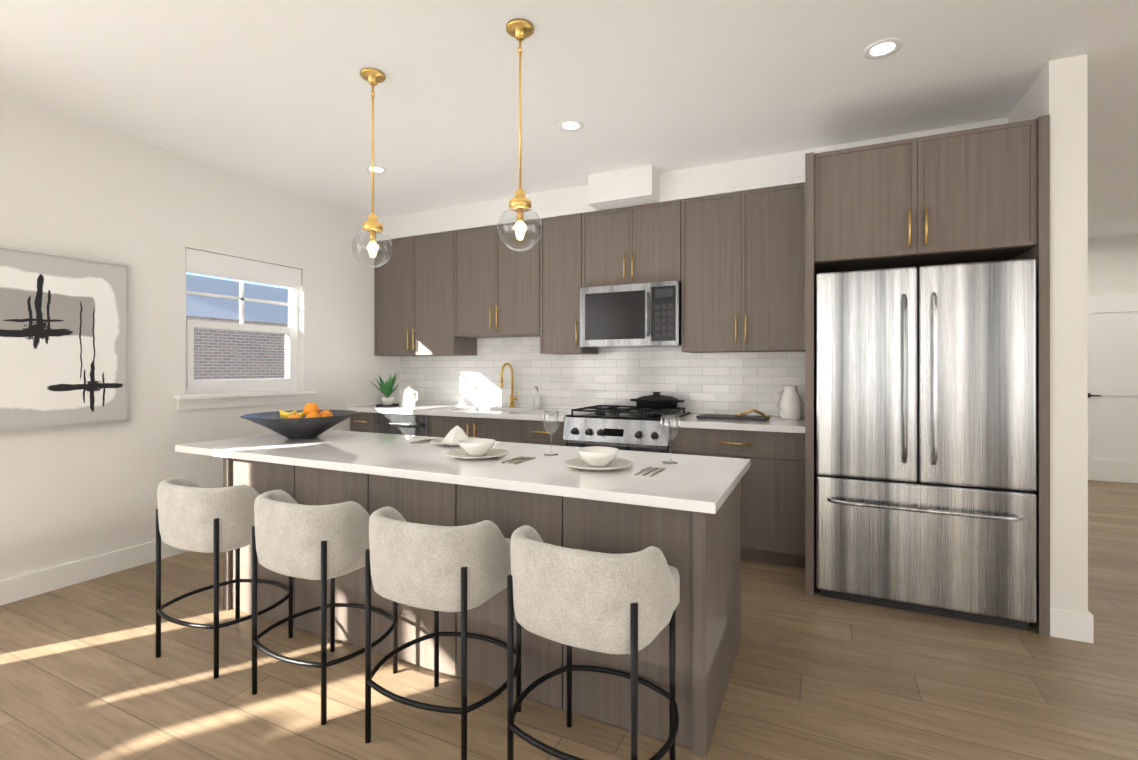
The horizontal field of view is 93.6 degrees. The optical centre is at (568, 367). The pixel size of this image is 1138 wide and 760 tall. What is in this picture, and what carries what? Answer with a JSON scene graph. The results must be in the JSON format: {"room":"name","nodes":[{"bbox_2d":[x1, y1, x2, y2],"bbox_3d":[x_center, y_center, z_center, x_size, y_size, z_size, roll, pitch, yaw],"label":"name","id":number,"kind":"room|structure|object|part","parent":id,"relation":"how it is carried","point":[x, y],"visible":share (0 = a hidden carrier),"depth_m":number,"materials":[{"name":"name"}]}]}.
{"room":"kitchen","nodes":[
{"label":"kitchen","id":0,"kind":"room"},
{"bbox_2d":[0,96,399,580],"bbox_3d":[-3.321,-0.091,2.144,0.130,2.640,7.550,0,0,25],"label":"wall","id":1,"kind":"structure","parent":0,"point":[149,214],"depth_m":3.36,"materials":[{"name":"white paint"}]},
{"bbox_2d":[0,245,129,431],"bbox_3d":[-2.908,-0.150,2.812,0.038,0.960,1.000,0,0,25],"label":"picture","id":2,"kind":"object","parent":1,"relation":"attached to","point":[64,340],"visible":0.95,"depth_m":2.97,"materials":[{"name":"fabric"}]},
{"bbox_2d":[0,539,187,605],"bbox_3d":[-3.392,1.166,1.827,0.014,0.125,6.620,0,0,25],"label":"baseboard","id":3,"kind":"structure","parent":1,"relation":"attached to","point":[28,585],"depth_m":3.05,"materials":[{"name":"white paint"}]},
{"bbox_2d":[185,248,300,393],"bbox_3d":[-2.437,-0.314,4.010,0.110,0.990,0.900,0,0,25],"label":"window","id":4,"kind":"structure","parent":1,"relation":"in","point":[241,270],"depth_m":3.99,"materials":[{"name":"white plastic"}]},
{"bbox_3d":[-2.464,-0.314,4.023,0.004,0.900,0.810,0,0,25],"label":"glass","id":5,"kind":"part","parent":4,"relation":"part of","materials":[{"name":"clear glass"}]},
{"bbox_2d":[174,390,315,409],"bbox_3d":[-2.374,0.232,3.979,0.130,0.098,1.040,0,0,25],"label":"window sill","id":6,"kind":"structure","parent":1,"relation":"attached to","point":[197,401],"depth_m":3.88,"materials":[{"name":"white paint"}]},
{"bbox_2d":[186,272,287,323],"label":"sky","id":7,"kind":"structure","parent":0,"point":[230,309],"depth_m":9.78,"materials":[{"name":"blue"}]},
{"bbox_2d":[0,480,1137,759],"bbox_3d":[1.580,1.279,1.827,9.250,0.100,11.200,0,0,25],"label":"floor","id":8,"kind":"structure","parent":0,"point":[86,672],"depth_m":2.05,"materials":[{"name":"brown wood"}]},
{"bbox_2d":[156,476,292,678],"bbox_3d":[-1.502,0.855,2.357,0.489,0.748,0.448,0,0,24],"label":"stool","id":9,"kind":"object","parent":8,"relation":"on","point":[192,515],"visible":0.9,"depth_m":2.16,"materials":[{"name":"fabric"}]},
{"bbox_2d":[252,490,397,724],"bbox_3d":[-0.938,0.855,2.088,0.489,0.748,0.448,0,0,27],"label":"stool","id":10,"kind":"object","parent":8,"relation":"on","point":[291,537],"visible":0.88,"depth_m":1.89,"materials":[{"name":"fabric"}]},
{"bbox_2d":[350,411,375,432],"bbox_3d":[-1.703,0.812,5.032,0.296,0.840,0.639,0,0,25],"label":"base cabinet","id":11,"kind":"object","parent":8,"relation":"on","point":[364,421],"depth_m":4.74,"materials":[{"name":"brown wood"}]},
{"bbox_2d":[376,415,431,436],"bbox_3d":[-1.298,0.811,4.839,0.653,0.840,0.639,0,0,25],"label":"dishwasher","id":12,"kind":"object","parent":8,"relation":"on","point":[415,425],"depth_m":4.52,"materials":[{"name":"silver metal"}]},
{"bbox_2d":[365,507,520,759],"bbox_3d":[-0.414,0.855,1.838,0.489,0.748,0.448,0,0,24],"label":"stool","id":13,"kind":"object","parent":8,"relation":"on","point":[462,569],"visible":0.96,"depth_m":1.64,"materials":[{"name":"fabric"}]},
{"bbox_2d":[432,415,523,442],"bbox_3d":[-0.614,0.811,4.512,0.917,0.840,0.639,0,0,25],"label":"base cabinet","id":14,"kind":"object","parent":8,"relation":"on","point":[501,430],"depth_m":4.19,"materials":[{"name":"brown wood"}]},
{"bbox_2d":[348,403,587,422],"bbox_3d":[-0.869,0.371,4.623,2.158,0.040,0.659,0,0,25],"label":"countertop","id":15,"kind":"structure","parent":14,"relation":"on","point":[461,411],"depth_m":4.47,"materials":[{"name":"white stone"}]},
{"bbox_2d":[373,373,398,405],"bbox_3d":[-1.692,0.196,4.924,0.277,0.310,0.239,0,0,25],"label":"plant","id":16,"kind":"object","parent":15,"relation":"on","point":[387,391],"visible":1,"depth_m":4.90,"materials":[{"name":"green plant"}]},
{"bbox_3d":[-1.676,0.309,4.931,0.110,0.070,0.110,0,0,25],"label":"pot","id":17,"kind":"part","parent":16,"relation":"part of","materials":[{"name":"white ceramic"}]},
{"bbox_2d":[376,404,398,405],"bbox_3d":[-1.676,0.345,4.931,0.210,0.012,0.210,0,0,25],"label":"tray","id":18,"kind":"object","parent":15,"relation":"on","point":[376,404],"depth_m":4.89,"materials":[{"name":"grey stone"}]},
{"bbox_2d":[399,385,417,406],"bbox_3d":[-1.457,0.255,4.849,0.217,0.192,0.124,0,0,25],"label":"kettle","id":19,"kind":"object","parent":15,"relation":"on","point":[408,397],"visible":1,"depth_m":4.81,"materials":[{"name":"white ceramic"}]},
{"bbox_2d":[500,363,517,406],"bbox_3d":[-0.521,0.153,4.660,0.094,0.396,0.212,0,0,25],"label":"faucet","id":20,"kind":"object","parent":15,"relation":"on","point":[512,398],"visible":1,"depth_m":4.72,"materials":[{"name":"gold metal"}]},
{"bbox_2d":[534,387,540,408],"bbox_3d":[-0.276,0.256,4.591,0.060,0.189,0.070,0,0,25],"label":"soap bottle","id":21,"kind":"object","parent":15,"relation":"on","point":[537,400],"visible":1,"depth_m":4.58,"materials":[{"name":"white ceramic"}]},
{"bbox_2d":[223,458,740,758],"bbox_3d":[-0.499,0.837,2.556,2.430,0.785,0.785,0,0,25],"label":"kitchen island","id":22,"kind":"object","parent":8,"relation":"on","point":[683,515],"depth_m":1.98,"materials":[{"name":"brown wood"}]},
{"bbox_2d":[175,430,750,513],"bbox_3d":[-0.634,0.427,2.610,2.800,0.035,0.865,0,0,25],"label":"island countertop","id":23,"kind":"structure","parent":22,"relation":"on","point":[698,484],"depth_m":2.24,"materials":[{"name":"white stone"}]},
{"bbox_2d":[240,403,358,438],"bbox_3d":[-1.562,0.305,3.127,0.624,0.207,0.624,0,0,25],"label":"fruit bowl","id":24,"kind":"object","parent":23,"relation":"on","point":[310,420],"visible":1,"depth_m":3.02,"materials":[{"name":"black ceramic"}]},
{"bbox_2d":[409,425,476,445],"bbox_3d":[-0.654,0.359,2.893,0.401,0.100,0.280,0,0,25],"label":"place setting","id":25,"kind":"object","parent":23,"relation":"on","point":[455,435],"visible":0.75,"depth_m":2.84,"materials":[{"name":"grey ceramic"}]},
{"bbox_3d":[-0.600,0.398,2.867,0.280,0.021,0.280,0,0,25],"label":"plate","id":26,"kind":"part","parent":25,"relation":"part of","materials":[{"name":"grey ceramic"}]},
{"bbox_2d":[446,438,535,463],"bbox_3d":[-0.367,0.372,2.424,0.401,0.074,0.280,0,0,25],"label":"place setting","id":27,"kind":"object","parent":23,"relation":"on","point":[476,448],"visible":1,"depth_m":2.41,"materials":[{"name":"grey ceramic"}]},
{"bbox_3d":[-0.422,0.398,2.450,0.280,0.021,0.280,0,0,25],"label":"plate","id":28,"kind":"part","parent":27,"relation":"part of","materials":[{"name":"grey ceramic"}]},
{"bbox_2d":[458,438,494,455],"bbox_3d":[-0.422,0.367,2.450,0.170,0.064,0.170,0,0,25],"label":"bowl","id":29,"kind":"object","parent":27,"relation":"on","point":[477,446],"depth_m":2.41,"materials":[{"name":"white ceramic"}]},
{"bbox_2d":[543,410,559,455],"bbox_3d":[-0.083,0.306,2.510,0.082,0.205,0.082,0,0,25],"label":"wine glass","id":30,"kind":"object","parent":23,"relation":"on","point":[552,416],"visible":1,"depth_m":2.51,"materials":[{"name":"clear glass"}]},
{"bbox_2d":[564,446,665,476],"bbox_3d":[0.174,0.371,2.166,0.401,0.074,0.280,0,0,25],"label":"place setting","id":31,"kind":"object","parent":23,"relation":"on","point":[597,458],"visible":1,"depth_m":2.15,"materials":[{"name":"grey ceramic"}]},
{"bbox_3d":[0.120,0.398,2.192,0.280,0.021,0.280,0,0,25],"label":"plate","id":32,"kind":"part","parent":31,"relation":"part of","materials":[{"name":"grey ceramic"}]},
{"bbox_2d":[578,446,618,466],"bbox_3d":[0.120,0.367,2.192,0.170,0.064,0.170,0,0,25],"label":"bowl","id":33,"kind":"object","parent":31,"relation":"on","point":[593,456],"depth_m":2.16,"materials":[{"name":"white ceramic"}]},
{"bbox_2d":[661,414,679,463],"bbox_3d":[0.435,0.306,2.296,0.082,0.205,0.082,0,0,25],"label":"wine glass","id":34,"kind":"object","parent":23,"relation":"on","point":[667,435],"visible":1,"depth_m":2.29,"materials":[{"name":"clear glass"}]},
{"bbox_2d":[524,419,565,445],"bbox_3d":[-0.069,0.811,4.252,0.394,0.840,0.639,0,0,25],"label":"base cabinet","id":35,"kind":"object","parent":8,"relation":"on","point":[534,431],"depth_m":3.97,"materials":[{"name":"brown wood"}]},
{"bbox_2d":[507,525,679,759],"bbox_3d":[0.082,0.855,1.601,0.489,0.748,0.448,0,0,28],"label":"stool","id":36,"kind":"object","parent":8,"relation":"on","point":[615,604],"visible":1,"depth_m":1.41,"materials":[{"name":"fabric"}]},
{"bbox_3d":[0.095,0.683,1.625,0.406,0.128,0.363,0,0,28],"label":"seat","id":37,"kind":"part","parent":36,"relation":"part of","materials":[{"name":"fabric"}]},
{"bbox_2d":[563,392,690,453],"bbox_3d":[0.440,0.696,3.956,0.764,1.030,0.731,0,0,25],"label":"range","id":38,"kind":"object","parent":8,"relation":"on","point":[632,428],"depth_m":3.73,"materials":[{"name":"silver metal"}]},
{"bbox_3d":[0.451,0.660,3.978,0.760,0.642,0.678,0,0,25],"label":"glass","id":39,"kind":"part","parent":38,"relation":"part of","materials":[{"name":"silver"}]},
{"bbox_3d":[0.662,0.241,4.027,0.404,0.121,0.330,0,0,25],"label":"dutch oven","id":40,"kind":"part","parent":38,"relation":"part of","materials":[{"name":"black metal"}]},
{"bbox_2d":[672,427,804,567],"bbox_3d":[1.186,0.810,3.656,0.820,0.840,0.635,0,0,25],"label":"base cabinet","id":41,"kind":"object","parent":8,"relation":"on","point":[772,448],"depth_m":3.30,"materials":[{"name":"brown wood"}]},
{"bbox_2d":[670,413,804,434],"bbox_3d":[1.181,0.370,3.646,0.820,0.040,0.659,0,0,25],"label":"countertop","id":42,"kind":"structure","parent":41,"relation":"on","point":[774,423],"depth_m":3.40,"materials":[{"name":"white stone"}]},
{"bbox_2d":[696,409,770,420],"bbox_3d":[1.143,0.315,3.698,0.470,0.070,0.240,0,0,25],"label":"serving board","id":43,"kind":"object","parent":42,"relation":"on","point":[743,416],"visible":1,"depth_m":3.65,"materials":[{"name":"grey stone"}]},
{"bbox_2d":[773,386,801,419],"bbox_3d":[1.500,0.237,3.661,0.183,0.225,0.150,0,0,25],"label":"jug","id":44,"kind":"object","parent":42,"relation":"on","point":[790,405],"visible":1,"depth_m":3.60,"materials":[{"name":"white ceramic"}]},
{"bbox_2d":[816,258,1036,630],"bbox_3d":[1.917,0.362,3.034,0.920,1.735,0.973,0,0,25],"label":"refrigerator","id":45,"kind":"object","parent":8,"relation":"on","point":[926,436],"visible":1,"depth_m":2.62,"materials":[{"name":"grey metal"}]},
{"bbox_2d":[805,115,1049,635],"bbox_3d":[1.946,0.036,3.097,1.025,2.388,0.990,0,0,25],"label":"surround","id":46,"kind":"object","parent":8,"relation":"on","point":[981,194],"visible":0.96,"depth_m":2.65,"materials":[{"name":"brown wood"}]},
{"bbox_2d":[0,0,1137,238],"bbox_3d":[1.580,-1.461,1.829,9.250,0.100,11.200,0,0,25],"label":"ceiling","id":47,"kind":"structure","parent":0,"point":[274,92],"depth_m":2.63,"materials":[{"name":"white paint"}]},
{"bbox_2d":[352,68,392,267],"bbox_3d":[-0.943,-0.946,2.567,0.186,0.927,0.186,0,0,25],"label":"pendant light","id":48,"kind":"object","parent":47,"relation":"hanging from","point":[372,225],"visible":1,"depth_m":2.56,"materials":[{"name":"gold metal"}]},
{"bbox_3d":[-0.943,-0.571,2.566,0.186,0.177,0.186,0,0,25],"label":"globe","id":49,"kind":"part","parent":48,"relation":"part of","materials":[{"name":"clear glass"}]},
{"bbox_3d":[-0.943,-0.568,2.566,0.038,0.082,0.038,0,0,25],"label":"bulb","id":50,"kind":"part","parent":48,"relation":"part of","materials":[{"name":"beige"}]},
{"bbox_2d":[365,165,386,173],"bbox_3d":[-1.368,-1.405,3.789,0.150,0.006,0.150,0,0,25],"label":"recessed light","id":51,"kind":"object","parent":47,"relation":"in","point":[379,170],"visible":0.9,"depth_m":3.79,"materials":[{"name":"white paint"}]},
{"bbox_2d":[497,19,541,251],"bbox_3d":[-0.203,-0.946,2.214,0.186,0.927,0.186,0,0,25],"label":"pendant light","id":52,"kind":"object","parent":47,"relation":"hanging from","point":[519,30],"visible":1,"depth_m":2.20,"materials":[{"name":"gold metal"}]},
{"bbox_3d":[-0.203,-0.571,2.213,0.186,0.177,0.186,0,0,25],"label":"globe","id":53,"kind":"part","parent":52,"relation":"part of","materials":[{"name":"clear glass"}]},
{"bbox_3d":[-0.203,-0.568,2.213,0.038,0.082,0.038,0,0,25],"label":"bulb","id":54,"kind":"part","parent":52,"relation":"part of","materials":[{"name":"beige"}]},
{"bbox_2d":[558,119,582,131],"bbox_3d":[0.009,-1.406,3.099,0.150,0.006,0.150,0,0,25],"label":"recessed light","id":55,"kind":"object","parent":47,"relation":"in","point":[570,125],"visible":1,"depth_m":3.10,"materials":[{"name":"white paint"}]},
{"bbox_2d":[863,38,901,58],"bbox_3d":[1.382,-1.407,2.356,0.150,0.006,0.150,0,0,25],"label":"recessed light","id":56,"kind":"object","parent":47,"relation":"in","point":[882,48],"visible":1,"depth_m":2.35,"materials":[{"name":"white paint"}]},
{"bbox_2d":[376,117,1007,240],"bbox_3d":[0.345,-1.305,4.113,4.793,0.208,0.540,0,0,25],"label":"soffit","id":57,"kind":"structure","parent":0,"point":[638,186],"depth_m":3.82,"materials":[{"name":"white paint"}]},
{"bbox_2d":[1008,54,1087,612],"bbox_3d":[3.253,-0.089,4.487,0.134,2.640,4.560,0,0,25],"label":"wall","id":58,"kind":"structure","parent":0,"point":[1057,91],"depth_m":2.43,"materials":[{"name":"white paint"}]},
{"bbox_2d":[1050,608,1093,643],"bbox_3d":[3.316,1.169,4.448,0.014,0.125,4.574,0,0,25],"label":"baseboard","id":59,"kind":"structure","parent":58,"relation":"attached to","point":[1072,625],"depth_m":2.40,"materials":[{"name":"white paint"}]},
{"bbox_2d":[1088,235,1137,483],"bbox_3d":[6.219,-0.088,5.681,4.193,2.640,0.150,0,0,25],"label":"wall","id":60,"kind":"structure","parent":0,"point":[1112,265],"depth_m":5.76,"materials":[{"name":"white paint"}]},
{"bbox_2d":[1088,293,1137,482],"bbox_3d":[5.973,0.222,5.674,0.970,2.020,0.073,0,0,25],"label":"hall door","id":61,"kind":"structure","parent":60,"relation":"in","point":[1112,388],"depth_m":5.75,"materials":[{"name":"white paint"}]},
{"bbox_3d":[0.495,-0.089,4.423,5.057,2.640,0.150,0,0,25],"label":"wall","id":62,"kind":"structure","parent":0,"visible":0},
{"bbox_2d":[374,230,476,356],"bbox_3d":[-1.341,-0.655,5.020,0.962,1.085,0.349,0,0,25],"label":"upper cabinet","id":63,"kind":"object","parent":62,"relation":"attached to","point":[416,292],"depth_m":4.85,"materials":[{"name":"brown wood"}]},
{"bbox_2d":[458,219,541,338],"bbox_3d":[-0.545,-0.736,4.641,0.848,0.925,0.349,0,0,25],"label":"upper cabinet","id":64,"kind":"object","parent":62,"relation":"attached to","point":[500,287],"depth_m":4.47,"materials":[{"name":"brown wood"}]},
{"bbox_2d":[534,213,597,354],"bbox_3d":[0.006,-0.656,4.378,0.423,1.085,0.349,0,0,25],"label":"upper cabinet","id":65,"kind":"object","parent":62,"relation":"attached to","point":[563,237],"depth_m":4.22,"materials":[{"name":"brown wood"}]},
{"bbox_2d":[400,337,804,416],"bbox_3d":[-0.005,-0.139,4.574,3.760,0.979,0.009,0,0,25],"label":"wall tile","id":66,"kind":"structure","parent":62,"relation":"attached to","point":[731,383],"depth_m":4.43,"materials":[{"name":"white tile"}]},
{"bbox_2d":[586,200,681,286],"bbox_3d":[0.523,-0.908,4.131,0.772,0.582,0.349,0,0,25],"label":"upper cabinet","id":67,"kind":"object","parent":62,"relation":"attached to","point":[642,243],"depth_m":3.96,"materials":[{"name":"brown wood"}]},
{"bbox_2d":[580,281,680,347],"bbox_3d":[0.503,-0.387,4.088,0.764,0.452,0.440,0,0,25],"label":"microwave","id":68,"kind":"object","parent":67,"relation":"attached to","point":[644,315],"visible":0.98,"depth_m":3.92,"materials":[{"name":"silver metal"}]},
{"bbox_3d":[0.563,-0.387,3.842,0.017,0.328,0.048,0,0,25],"label":"handle","id":69,"kind":"part","parent":68,"relation":"part of","materials":[{"name":"silver metal"}]},
{"bbox_2d":[681,183,804,352],"bbox_3d":[1.233,-0.656,3.792,0.851,1.085,0.349,0,0,25],"label":"upper cabinet","id":70,"kind":"object","parent":62,"relation":"attached to","point":[733,264],"depth_m":3.62,"materials":[{"name":"brown wood"}]},
{"label":"outside","id":71,"kind":"structure","parent":0,"visible":0},
{"bbox_2d":[186,315,287,379],"bbox_3d":[-6.939,0.708,6.555,0.300,3.050,22.000,0,0,25],"label":"brick building","id":72,"kind":"structure","parent":71,"point":[259,347],"depth_m":9.02,"materials":[{"name":"grey brick"}]}
]}

